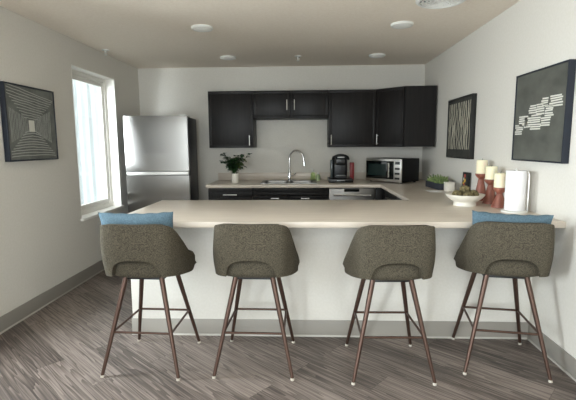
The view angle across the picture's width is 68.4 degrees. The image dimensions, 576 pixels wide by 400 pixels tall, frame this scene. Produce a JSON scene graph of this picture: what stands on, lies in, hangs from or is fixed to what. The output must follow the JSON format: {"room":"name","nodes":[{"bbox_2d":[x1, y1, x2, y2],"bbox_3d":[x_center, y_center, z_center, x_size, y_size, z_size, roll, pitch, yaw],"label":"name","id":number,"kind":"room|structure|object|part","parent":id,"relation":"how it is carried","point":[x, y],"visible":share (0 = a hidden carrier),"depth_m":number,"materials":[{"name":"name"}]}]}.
{"room":"kitchen","nodes":[
{"label":"kitchen","id":0,"kind":"room"},
{"bbox_2d":[0,6,139,316],"bbox_3d":[-2.312,-0.033,1.686,0.160,2.450,8.680,0,7,2],"label":"wall","id":1,"kind":"structure","parent":0,"point":[45,241],"depth_m":3.79,"materials":[{"name":"paint"}]},
{"bbox_2d":[0,81,58,161],"bbox_3d":[-2.134,-0.631,3.523,0.043,0.602,0.640,0,7,2],"label":"framed picture","id":2,"kind":"object","parent":1,"relation":"attached to","point":[28,119],"visible":1,"depth_m":3.46,"materials":[{"name":"black"}]},
{"bbox_2d":[0,260,104,333],"bbox_3d":[-2.217,1.110,1.911,0.008,0.125,8.520,0,7,2],"label":"baseboard","id":3,"kind":"structure","parent":1,"relation":"attached to","point":[10,318],"depth_m":3.75,"materials":[{"name":"grey plastic"}]},
{"bbox_2d":[71,64,123,220],"bbox_3d":[-2.169,-0.620,4.735,0.185,1.562,0.995,0,7,2],"label":"window","id":4,"kind":"structure","parent":1,"relation":"in","point":[112,201],"depth_m":5.13,"materials":[{"name":"white"}]},
{"bbox_3d":[-2.241,-0.631,4.736,0.032,1.430,0.845,0,7,2],"label":"sash","id":5,"kind":"part","parent":4,"relation":"part of","materials":[{"name":"white"}]},
{"bbox_3d":[-2.139,0.142,4.832,0.135,0.026,0.995,0,7,2],"label":"sill","id":6,"kind":"part","parent":4,"relation":"part of","materials":[{"name":"white paint"}]},
{"bbox_2d":[0,0,519,68],"bbox_3d":[-0.289,-1.310,1.517,4.220,0.100,8.840,0,7,2],"label":"ceiling","id":7,"kind":"structure","parent":0,"point":[139,34],"depth_m":3.86,"materials":[{"name":"paint"}]},
{"bbox_2d":[191,24,212,31],"bbox_3d":[-0.772,-1.540,3.818,0.196,0.029,0.196,0,7,2],"label":"recessed light","id":8,"kind":"object","parent":7,"relation":"in","point":[198,27],"visible":1,"depth_m":3.77,"materials":[{"name":"white plastic"}]},
{"bbox_2d":[193,27,210,31],"bbox_3d":[-0.772,-1.540,3.818,0.160,0.028,0.160,0,7,2],"label":"diffuser","id":9,"kind":"object","parent":8,"relation":"attached to","point":[199,29],"depth_m":3.79,"materials":[{"name":"white plastic"}]},
{"bbox_2d":[220,55,235,59],"bbox_3d":[-0.723,-1.709,5.111,0.196,0.029,0.196,0,7,2],"label":"recessed light","id":10,"kind":"object","parent":7,"relation":"in","point":[225,57],"visible":1,"depth_m":5.06,"materials":[{"name":"white plastic"}]},
{"bbox_2d":[369,53,384,57],"bbox_3d":[1.060,-1.712,5.047,0.196,0.029,0.196,0,7,2],"label":"recessed light","id":11,"kind":"object","parent":7,"relation":"in","point":[375,55],"visible":1,"depth_m":4.99,"materials":[{"name":"white plastic"}]},
{"bbox_2d":[371,55,383,57],"bbox_3d":[1.060,-1.712,5.048,0.160,0.028,0.160,0,7,2],"label":"diffuser","id":12,"kind":"object","parent":11,"relation":"attached to","point":[372,56],"depth_m":5.01,"materials":[{"name":"white plastic"}]},
{"bbox_2d":[391,21,413,28],"bbox_3d":[1.010,-1.544,3.754,0.196,0.029,0.196,0,7,2],"label":"recessed light","id":13,"kind":"object","parent":7,"relation":"in","point":[399,24],"visible":1,"depth_m":3.71,"materials":[{"name":"white plastic"}]},
{"bbox_2d":[393,24,410,28],"bbox_3d":[1.010,-1.544,3.754,0.160,0.028,0.160,0,7,2],"label":"diffuser","id":14,"kind":"object","parent":13,"relation":"attached to","point":[396,26],"depth_m":3.73,"materials":[{"name":"white plastic"}]},
{"bbox_2d":[415,0,465,8],"bbox_3d":[1.127,-1.465,3.109,0.370,0.022,0.370,0,7,2],"label":"ceiling vent","id":15,"kind":"object","parent":7,"relation":"in","point":[428,4],"visible":1,"depth_m":3.17,"materials":[{"name":"white plastic"}]},
{"bbox_2d":[138,64,424,199],"bbox_3d":[-0.104,-0.605,5.981,4.220,2.450,0.160,0,7,2],"label":"wall","id":16,"kind":"structure","parent":0,"point":[162,91],"depth_m":5.84,"materials":[{"name":"paint"}]},
{"bbox_2d":[208,91,256,147],"bbox_3d":[-0.736,-1.065,5.668,0.585,0.728,0.394,0,7,2],"label":"upper cabinet","id":17,"kind":"object","parent":16,"relation":"attached to","point":[232,124],"visible":0.98,"depth_m":5.51,"materials":[{"name":"black wood"}]},
{"bbox_2d":[253,90,328,119],"bbox_3d":[0.041,-1.251,5.612,0.970,0.355,0.394,0,7,2],"label":"upper cabinet","id":18,"kind":"object","parent":16,"relation":"attached to","point":[283,104],"visible":1,"depth_m":5.46,"materials":[{"name":"black wood"}]},
{"bbox_3d":[-0.208,-1.231,5.470,0.482,0.349,0.020,0,7,2],"label":"door","id":19,"kind":"part","parent":18,"relation":"part of","materials":[{"name":"brown wood"}]},
{"bbox_3d":[0.278,-1.232,5.450,0.482,0.349,0.020,0,7,2],"label":"door","id":20,"kind":"part","parent":18,"relation":"part of","materials":[{"name":"brown wood"}]},
{"bbox_2d":[218,172,421,179],"bbox_3d":[0.431,-0.334,5.904,2.825,0.098,0.020,0,7,2],"label":"backsplash","id":21,"kind":"structure","parent":16,"relation":"attached to","point":[307,175],"depth_m":5.91,"materials":[{"name":"beige laminate"}]},
{"bbox_2d":[327,89,375,146],"bbox_3d":[0.829,-1.067,5.603,0.601,0.728,0.394,0,7,2],"label":"upper cabinet","id":22,"kind":"object","parent":16,"relation":"attached to","point":[351,120],"visible":0.98,"depth_m":5.45,"materials":[{"name":"black wood"}]},
{"bbox_2d":[375,85,436,146],"bbox_3d":[1.464,-1.053,5.459,0.678,0.728,0.630,0,7,2],"label":"upper cabinet","id":23,"kind":"object","parent":16,"relation":"attached to","point":[405,115],"visible":1,"depth_m":5.17,"materials":[{"name":"brown wood"}]},
{"bbox_3d":[1.269,-1.030,5.292,0.388,0.722,0.020,7,10,45],"label":"door","id":24,"kind":"part","parent":23,"relation":"part of","materials":[{"name":"brown wood"}]},
{"bbox_2d":[0,270,575,399],"bbox_3d":[-0.272,1.219,1.845,4.220,0.100,8.840,0,7,2],"label":"floor","id":25,"kind":"structure","parent":0,"point":[57,352],"depth_m":2.70,"materials":[{"name":"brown wood"}]},
{"bbox_2d":[100,224,200,380],"bbox_3d":[-0.876,0.579,2.742,0.556,0.946,0.540,0,7,5],"label":"bar stool","id":26,"kind":"object","parent":25,"relation":"on","point":[141,252],"visible":1,"depth_m":2.50,"materials":[{"name":"grey-brown woven fabric"},{"name":"brown bronze metal"}]},
{"bbox_3d":[-1.062,0.766,2.600,0.202,0.596,0.032,-7,10,-40],"label":"leg","id":27,"kind":"part","parent":26,"relation":"part of","materials":[{"name":"brown metal"}]},
{"bbox_2d":[98,212,172,227],"bbox_3d":[-0.909,0.226,2.579,0.475,0.325,0.146,0,7,6],"label":"throw pillow","id":28,"kind":"object","parent":26,"relation":"on","point":[164,218],"visible":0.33,"depth_m":2.52,"materials":[{"name":"blue fabric"}]},
{"bbox_3d":[-1.022,0.720,2.953,0.033,0.595,0.191,-5,9,-34],"label":"leg","id":29,"kind":"part","parent":26,"relation":"part of","materials":[{"name":"brown metal"}]},
{"bbox_3d":[-0.877,0.464,2.726,0.260,0.014,0.260,0,7,5],"label":"seat plate","id":30,"kind":"part","parent":26,"relation":"part of","materials":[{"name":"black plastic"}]},
{"bbox_3d":[-0.884,0.292,2.618,0.546,0.346,0.358,0,7,4],"label":"backrest","id":31,"kind":"part","parent":26,"relation":"part of","materials":[{"name":"grey fabric"}]},
{"bbox_3d":[-0.876,0.399,2.739,0.516,0.128,0.490,0,7,4],"label":"seat","id":32,"kind":"part","parent":26,"relation":"part of","materials":[{"name":"grey fabric"}]},
{"bbox_3d":[-0.717,0.767,2.573,0.033,0.596,0.201,-7,10,-42],"label":"leg","id":33,"kind":"part","parent":26,"relation":"part of","materials":[{"name":"brown metal"}]},
{"bbox_3d":[-0.695,0.722,2.922,0.191,0.595,0.032,-7,10,-41],"label":"leg","id":34,"kind":"part","parent":26,"relation":"part of","materials":[{"name":"brown metal"}]},
{"bbox_2d":[123,114,198,212],"bbox_3d":[-1.602,-0.196,5.500,0.770,1.772,0.560,0,7,0],"label":"refrigerator","id":35,"kind":"object","parent":25,"relation":"on","point":[161,162],"visible":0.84,"depth_m":5.19,"materials":[{"name":"grey metal"}]},
{"bbox_3d":[-1.604,-0.688,5.184,0.770,0.670,0.060,0,7,0],"label":"freezer door","id":36,"kind":"part","parent":35,"relation":"part of","materials":[{"name":"silver metal"}]},
{"bbox_3d":[-1.599,0.180,5.297,0.770,0.970,0.060,0,7,0],"label":"door","id":37,"kind":"part","parent":35,"relation":"part of","materials":[{"name":"silver metal"}]},
{"bbox_2d":[208,188,252,199],"bbox_3d":[-0.698,0.242,5.624,0.548,0.870,0.754,0,7,2],"label":"base cabinet","id":38,"kind":"object","parent":25,"relation":"on","point":[213,193],"visible":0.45,"depth_m":5.24,"materials":[{"name":"brown wood"}]},
{"bbox_2d":[212,224,299,380],"bbox_3d":[-0.199,0.576,2.729,0.556,0.946,0.540,0,7,3],"label":"bar stool","id":39,"kind":"object","parent":25,"relation":"on","point":[240,251],"visible":1,"depth_m":2.48,"materials":[{"name":"grey fabric"}]},
{"bbox_3d":[-0.381,0.764,2.583,0.202,0.596,0.032,-7,10,-41],"label":"leg","id":40,"kind":"part","parent":39,"relation":"part of","materials":[{"name":"brown metal"}]},
{"bbox_3d":[-0.350,0.718,2.936,0.033,0.595,0.191,-6,9,-36],"label":"leg","id":41,"kind":"part","parent":39,"relation":"part of","materials":[{"name":"brown metal"}]},
{"bbox_3d":[-0.199,0.396,2.726,0.516,0.128,0.490,0,7,4],"label":"seat","id":42,"kind":"part","parent":39,"relation":"part of","materials":[{"name":"grey fabric"}]},
{"bbox_3d":[-0.200,0.461,2.712,0.260,0.014,0.260,0,7,3],"label":"seat plate","id":43,"kind":"part","parent":39,"relation":"part of","materials":[{"name":"black plastic"}]},
{"bbox_3d":[-0.208,0.289,2.605,0.546,0.346,0.358,0,7,4],"label":"backrest","id":44,"kind":"part","parent":39,"relation":"part of","materials":[{"name":"grey fabric"}]},
{"bbox_3d":[-0.035,0.764,2.564,0.033,0.596,0.201,-7,10,-43],"label":"leg","id":45,"kind":"part","parent":39,"relation":"part of","materials":[{"name":"brown metal"}]},
{"bbox_3d":[-0.022,0.719,2.913,0.191,0.595,0.032,-7,10,-43],"label":"leg","id":46,"kind":"part","parent":39,"relation":"part of","materials":[{"name":"brown metal"}]},
{"bbox_2d":[253,188,327,199],"bbox_3d":[0.043,0.241,5.594,0.926,0.870,0.754,0,7,2],"label":"base cabinet","id":47,"kind":"object","parent":25,"relation":"on","point":[258,193],"visible":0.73,"depth_m":5.21,"materials":[{"name":"brown wood"}]},
{"bbox_3d":[-0.203,0.282,5.273,0.460,0.665,0.020,0,7,2],"label":"door","id":48,"kind":"part","parent":47,"relation":"part of","materials":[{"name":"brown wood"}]},
{"bbox_3d":[0.261,0.281,5.254,0.460,0.665,0.020,0,7,2],"label":"door","id":49,"kind":"part","parent":47,"relation":"part of","materials":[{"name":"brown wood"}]},
{"bbox_2d":[128,172,565,227],"bbox_3d":[0.338,-0.104,4.288,2.880,0.138,3.288,0,7,2],"label":"countertop","id":50,"kind":"structure","parent":47,"relation":"on","point":[417,206],"depth_m":3.20,"materials":[{"name":"beige stone"}]},
{"bbox_2d":[220,153,251,182],"bbox_3d":[-0.660,-0.415,5.448,0.426,0.391,0.281,0,7,2],"label":"potted plant","id":51,"kind":"object","parent":50,"relation":"on","point":[232,165],"visible":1,"depth_m":5.41,"materials":[{"name":"green plant"}]},
{"bbox_2d":[260,180,316,188],"bbox_3d":[0.014,-0.143,5.542,0.710,0.197,0.470,0,7,2],"label":"sink","id":52,"kind":"object","parent":50,"relation":"in","point":[263,181],"visible":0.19,"depth_m":5.64,"materials":[{"name":"grey metal"}]},
{"bbox_2d":[288,150,305,180],"bbox_3d":[0.112,-0.463,5.644,0.258,0.411,0.056,3,8,25],"label":"faucet","id":53,"kind":"object","parent":50,"relation":"on","point":[291,152],"visible":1,"depth_m":5.66,"materials":[{"name":"silver metal"}]},
{"bbox_3d":[0.113,-0.513,5.639,0.228,0.311,0.023,3,8,23],"label":"spout","id":54,"kind":"part","parent":53,"relation":"part of","materials":[{"name":"silver metal"}]},
{"bbox_2d":[327,177,352,182],"bbox_3d":[0.679,-0.265,5.536,0.310,0.048,0.346,0,7,2],"label":"pod drawer","id":55,"kind":"object","parent":50,"relation":"on","point":[348,179],"visible":0.99,"depth_m":5.38,"materials":[{"name":"black plastic"}]},
{"bbox_2d":[330,154,348,177],"bbox_3d":[0.671,-0.447,5.524,0.242,0.312,0.264,0,7,2],"label":"coffee maker","id":56,"kind":"object","parent":55,"relation":"on","point":[338,164],"visible":1,"depth_m":5.47,"materials":[{"name":"black plastic"}]},
{"bbox_3d":[0.570,-0.411,5.560,0.036,0.233,0.170,0,7,2],"label":"water tank","id":57,"kind":"part","parent":56,"relation":"part of","materials":[{"name":"grey"}]},
{"bbox_3d":[0.674,-0.550,5.416,0.227,0.079,0.078,0,7,2],"label":"lid handle","id":58,"kind":"part","parent":56,"relation":"part of","materials":[{"name":"black plastic"}]},
{"bbox_3d":[0.673,-0.244,5.376,0.290,0.036,0.008,0,7,2],"label":"drawer","id":59,"kind":"part","parent":55,"relation":"part of","materials":[{"name":"black plastic"}]},
{"bbox_2d":[349,162,353,180],"bbox_3d":[0.853,-0.381,5.668,0.058,0.245,0.058,0,7,2],"label":"canister","id":60,"kind":"object","parent":50,"relation":"on","point":[351,174],"visible":0.84,"depth_m":5.64,"materials":[{"name":"red plastic"}]},
{"bbox_2d":[366,157,418,183],"bbox_3d":[1.325,-0.385,5.454,0.430,0.303,0.550,-6,10,-39],"label":"microwave","id":61,"kind":"object","parent":50,"relation":"on","point":[399,170],"visible":0.98,"depth_m":5.29,"materials":[{"name":"black metal"}]},
{"bbox_3d":[1.163,-0.385,5.384,0.012,0.224,0.428,-6,10,-39],"label":"door","id":62,"kind":"part","parent":61,"relation":"part of","materials":[{"name":"black glass"}]},
{"bbox_3d":[1.206,-0.379,5.357,0.020,0.289,0.550,-6,10,-39],"label":"panel","id":63,"kind":"part","parent":61,"relation":"part of","materials":[{"name":"silver metal"}]},
{"bbox_2d":[426,174,448,189],"bbox_3d":[1.648,-0.205,4.623,0.217,0.154,0.464,-1,7,-2],"label":"succulent planter","id":64,"kind":"object","parent":50,"relation":"on","point":[434,182],"visible":0.91,"depth_m":4.54,"materials":[{"name":"grey stone"}]},
{"bbox_2d":[444,182,454,191],"bbox_3d":[1.645,-0.136,4.325,0.084,0.093,0.094,0,7,-1],"label":"cup","id":65,"kind":"object","parent":50,"relation":"on","point":[448,186],"visible":0.95,"depth_m":4.28,"materials":[{"name":"beige ceramic"}]},
{"bbox_2d":[445,192,484,206],"bbox_3d":[1.394,-0.004,3.343,0.292,0.088,0.292,0,7,2],"label":"bowl","id":66,"kind":"object","parent":50,"relation":"on","point":[466,201],"visible":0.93,"depth_m":3.26,"materials":[{"name":"beige ceramic"}]},
{"bbox_2d":[452,190,462,195],"bbox_3d":[1.328,-0.047,3.331,0.076,0.069,0.078,0,7,2],"label":"moss ball","id":67,"kind":"object","parent":66,"relation":"in","point":[455,192],"visible":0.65,"depth_m":3.30,"materials":[{"name":"green plant"}]},
{"bbox_2d":[459,185,469,193],"bbox_3d":[1.391,-0.083,3.333,0.077,0.068,0.078,-6,9,-38],"label":"moss ball","id":68,"kind":"object","parent":66,"relation":"in","point":[464,188],"visible":0.85,"depth_m":3.31,"materials":[{"name":"green plant"}]},
{"bbox_2d":[463,191,472,195],"bbox_3d":[1.391,-0.034,3.275,0.074,0.065,0.075,-4,8,-28],"label":"moss ball","id":69,"kind":"object","parent":66,"relation":"in","point":[466,193],"visible":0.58,"depth_m":3.25,"materials":[{"name":"green plant"}]},
{"bbox_2d":[470,190,478,195],"bbox_3d":[1.448,-0.045,3.315,0.084,0.074,0.085,0,7,2],"label":"moss ball","id":70,"kind":"object","parent":66,"relation":"in","point":[475,192],"visible":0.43,"depth_m":3.29,"materials":[{"name":"green plant"}]},
{"bbox_2d":[462,172,470,186],"bbox_3d":[1.740,-0.169,4.145,0.050,0.206,0.110,0,7,2],"label":"packet","id":71,"kind":"object","parent":50,"relation":"on","point":[466,177],"visible":0.73,"depth_m":4.09,"materials":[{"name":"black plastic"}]},
{"bbox_2d":[475,173,485,200],"bbox_3d":[1.651,-0.113,3.631,0.112,0.228,0.112,0,7,2],"label":"candle holder","id":72,"kind":"object","parent":50,"relation":"on","point":[480,187],"visible":0.54,"depth_m":3.60,"materials":[{"name":"red wood"}]},
{"bbox_2d":[476,160,487,173],"bbox_3d":[1.650,-0.289,3.608,0.088,0.127,0.088,0,7,2],"label":"pillar candle","id":73,"kind":"object","parent":72,"relation":"on","point":[481,165],"visible":0.93,"depth_m":3.57,"materials":[{"name":"beige wax"}]},
{"bbox_2d":[482,179,495,203],"bbox_3d":[1.633,-0.070,3.421,0.112,0.196,0.112,0,7,2],"label":"candle holder","id":74,"kind":"object","parent":50,"relation":"on","point":[490,194],"visible":0.76,"depth_m":3.39,"materials":[{"name":"red wood"}]},
{"bbox_2d":[485,166,497,179],"bbox_3d":[1.632,-0.225,3.401,0.088,0.117,0.088,0,7,2],"label":"pillar candle","id":75,"kind":"object","parent":74,"relation":"on","point":[490,170],"visible":0.94,"depth_m":3.37,"materials":[{"name":"beige wax"}]},
{"bbox_2d":[491,187,504,207],"bbox_3d":[1.599,-0.020,3.207,0.112,0.153,0.112,0,7,2],"label":"candle holder","id":76,"kind":"object","parent":50,"relation":"on","point":[498,202],"visible":0.78,"depth_m":3.18,"materials":[{"name":"red wood"}]},
{"bbox_2d":[494,173,505,187],"bbox_3d":[1.598,-0.155,3.189,0.088,0.120,0.088,0,7,2],"label":"pillar candle","id":77,"kind":"object","parent":76,"relation":"on","point":[499,178],"visible":0.9,"depth_m":3.15,"materials":[{"name":"beige wax"}]},
{"bbox_2d":[501,169,529,213],"bbox_3d":[1.600,-0.068,2.983,0.170,0.305,0.170,0,7,2],"label":"towel holder","id":78,"kind":"object","parent":50,"relation":"on","point":[502,210],"visible":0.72,"depth_m":2.93,"materials":[{"name":"white plastic"}]},
{"bbox_2d":[504,170,526,210],"bbox_3d":[1.600,-0.068,2.983,0.131,0.280,0.131,0,7,2],"label":"paper towel roll","id":79,"kind":"object","parent":78,"relation":"on","point":[515,181],"visible":0.97,"depth_m":2.93,"materials":[{"name":"white paper"}]},
{"bbox_3d":[1.649,-0.060,2.930,0.010,0.282,0.034,-7,10,-42],"label":"arm","id":80,"kind":"part","parent":78,"relation":"part of","materials":[{"name":"silver metal"}]},
{"bbox_2d":[328,188,374,199],"bbox_3d":[0.793,0.249,5.502,0.556,0.868,0.677,0,7,2],"label":"dishwasher","id":81,"kind":"object","parent":25,"relation":"on","point":[333,193],"visible":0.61,"depth_m":5.17,"materials":[{"name":"grey metal"}]},
{"bbox_3d":[0.777,-0.059,5.144,0.462,0.020,0.047,0,7,2],"label":"handle","id":82,"kind":"part","parent":81,"relation":"part of","materials":[{"name":"silver metal"}]},
{"bbox_2d":[375,188,396,199],"bbox_3d":[1.420,0.330,4.837,0.733,0.870,0.764,0,7,2],"label":"base cabinet","id":83,"kind":"object","parent":25,"relation":"on","point":[387,196],"depth_m":5.15,"materials":[{"name":"brown wood"}]},
{"bbox_3d":[1.125,0.233,5.212,0.112,0.770,0.020,0,7,2],"label":"corner filler","id":84,"kind":"part","parent":83,"relation":"part of","materials":[{"name":"black wood"}]},
{"bbox_2d":[343,225,436,385],"bbox_3d":[0.622,0.579,2.660,0.556,0.946,0.540,0,7,1],"label":"bar stool","id":85,"kind":"object","parent":25,"relation":"on","point":[375,253],"visible":1,"depth_m":2.41,"materials":[{"name":"grey fabric"}]},
{"bbox_3d":[0.465,0.722,2.862,0.033,0.595,0.191,-6,9,-37],"label":"leg","id":86,"kind":"part","parent":85,"relation":"part of","materials":[{"name":"brown metal"}]},
{"bbox_3d":[0.447,0.768,2.507,0.202,0.596,0.032,-7,10,-43],"label":"leg","id":87,"kind":"part","parent":85,"relation":"part of","materials":[{"name":"brown metal"}]},
{"bbox_3d":[0.622,0.465,2.644,0.260,0.014,0.260,0,7,1],"label":"seat plate","id":88,"kind":"part","parent":85,"relation":"part of","materials":[{"name":"black plastic"}]},
{"bbox_3d":[0.620,0.292,2.536,0.546,0.346,0.358,0,7,0],"label":"backrest","id":89,"kind":"part","parent":85,"relation":"part of","materials":[{"name":"grey fabric"}]},
{"bbox_3d":[0.621,0.399,2.657,0.516,0.128,0.490,0,7,0],"label":"seat","id":90,"kind":"part","parent":85,"relation":"part of","materials":[{"name":"grey fabric"}]},
{"bbox_3d":[0.794,0.721,2.850,0.032,0.595,0.191,7,10,44],"label":"leg","id":91,"kind":"part","parent":85,"relation":"part of","materials":[{"name":"brown metal"}]},
{"bbox_3d":[0.794,0.766,2.502,0.201,0.596,0.033,7,10,44],"label":"leg","id":92,"kind":"part","parent":85,"relation":"part of","materials":[{"name":"brown metal"}]},
{"bbox_2d":[451,221,554,382],"bbox_3d":[1.356,0.567,2.716,0.556,0.946,0.540,1,8,11],"label":"bar stool","id":93,"kind":"object","parent":25,"relation":"on","point":[516,251],"visible":1,"depth_m":2.48,"materials":[{"name":"taupe woven fabric upholstery"},{"name":"brown bronze metal"}]},
{"bbox_3d":[1.232,0.706,2.942,0.033,0.595,0.191,-4,8,-28],"label":"leg","id":94,"kind":"part","parent":93,"relation":"part of","materials":[{"name":"brown metal"}]},
{"bbox_3d":[1.153,0.751,2.596,0.202,0.596,0.032,-5,9,-33],"label":"leg","id":95,"kind":"part","parent":93,"relation":"part of","materials":[{"name":"brown metal"}]},
{"bbox_3d":[1.355,0.452,2.700,0.260,0.014,0.260,1,8,11],"label":"seat plate","id":96,"kind":"part","parent":93,"relation":"part of","materials":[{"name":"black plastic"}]},
{"bbox_3d":[1.335,0.280,2.594,0.546,0.346,0.358,1,8,12],"label":"backrest","id":97,"kind":"part","parent":93,"relation":"part of","materials":[{"name":"grey fabric"}]},
{"bbox_3d":[1.359,0.387,2.713,0.516,0.128,0.490,1,8,12],"label":"seat","id":98,"kind":"part","parent":93,"relation":"part of","materials":[{"name":"grey fabric"}]},
{"bbox_2d":[472,210,553,224],"bbox_3d":[1.329,0.229,2.554,0.461,0.336,0.134,1,8,12],"label":"throw pillow","id":99,"kind":"object","parent":93,"relation":"on","point":[477,216],"visible":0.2,"depth_m":2.50,"materials":[{"name":"blue fabric"}]},
{"bbox_3d":[1.554,0.713,2.874,0.191,0.595,0.032,-6,9,-35],"label":"leg","id":100,"kind":"part","parent":93,"relation":"part of","materials":[{"name":"brown metal"}]},
{"bbox_3d":[1.493,0.758,2.531,0.033,0.596,0.201,-6,9,-35],"label":"leg","id":101,"kind":"part","parent":93,"relation":"part of","materials":[{"name":"brown metal"}]},
{"bbox_2d":[131,228,531,321],"bbox_3d":[0.299,0.522,3.399,2.885,0.874,0.694,0,7,2],"label":"wall","id":102,"kind":"structure","parent":0,"point":[320,289],"depth_m":3.06,"materials":[{"name":"paint"}]},
{"bbox_2d":[132,333,526,338],"bbox_3d":[0.275,0.995,3.099,2.877,0.014,0.008,0,7,2],"label":"trim","id":103,"kind":"structure","parent":102,"relation":"attached to","point":[173,333],"depth_m":3.10,"materials":[{"name":"grey plastic"}]},
{"bbox_2d":[132,317,528,337],"bbox_3d":[0.297,0.894,3.444,2.893,0.125,0.702,0,7,2],"label":"baseboard","id":104,"kind":"structure","parent":102,"relation":"attached to","point":[204,326],"depth_m":3.09,"materials":[{"name":"grey plastic"}]},
{"bbox_2d":[422,0,575,358],"bbox_3d":[1.744,-0.038,1.518,0.160,2.450,8.680,0,7,2],"label":"wall","id":105,"kind":"structure","parent":0,"point":[530,35],"depth_m":3.14,"materials":[{"name":"paint"}]},
{"bbox_2d":[446,93,476,158],"bbox_3d":[1.756,-0.734,4.321,0.043,0.613,0.675,0,7,2],"label":"framed picture","id":106,"kind":"object","parent":105,"relation":"attached to","point":[461,123],"visible":1,"depth_m":4.24,"materials":[{"name":"black"}]},
{"bbox_2d":[511,59,575,163],"bbox_3d":[1.695,-0.567,2.852,0.043,0.615,0.635,0,7,2],"label":"framed picture","id":107,"kind":"object","parent":105,"relation":"attached to","point":[544,97],"visible":1,"depth_m":2.76,"materials":[{"name":"black"}]},
{"bbox_2d":[527,325,575,381],"bbox_3d":[1.611,1.295,0.284,0.008,0.125,5.560,0,7,2],"label":"baseboard","id":108,"kind":"structure","parent":105,"relation":"attached to","point":[558,354],"depth_m":2.68,"materials":[{"name":"grey plastic"}]},
{"label":"outside","id":109,"kind":"structure","parent":0,"visible":0},
{"bbox_2d":[72,80,104,204],"bbox_3d":[-5.437,-1.369,6.517,6.400,5.100,0.078,0,7,2],"label":"window","id":110,"kind":"structure","parent":109,"point":[86,96],"depth_m":6.47,"materials":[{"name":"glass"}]}
]}

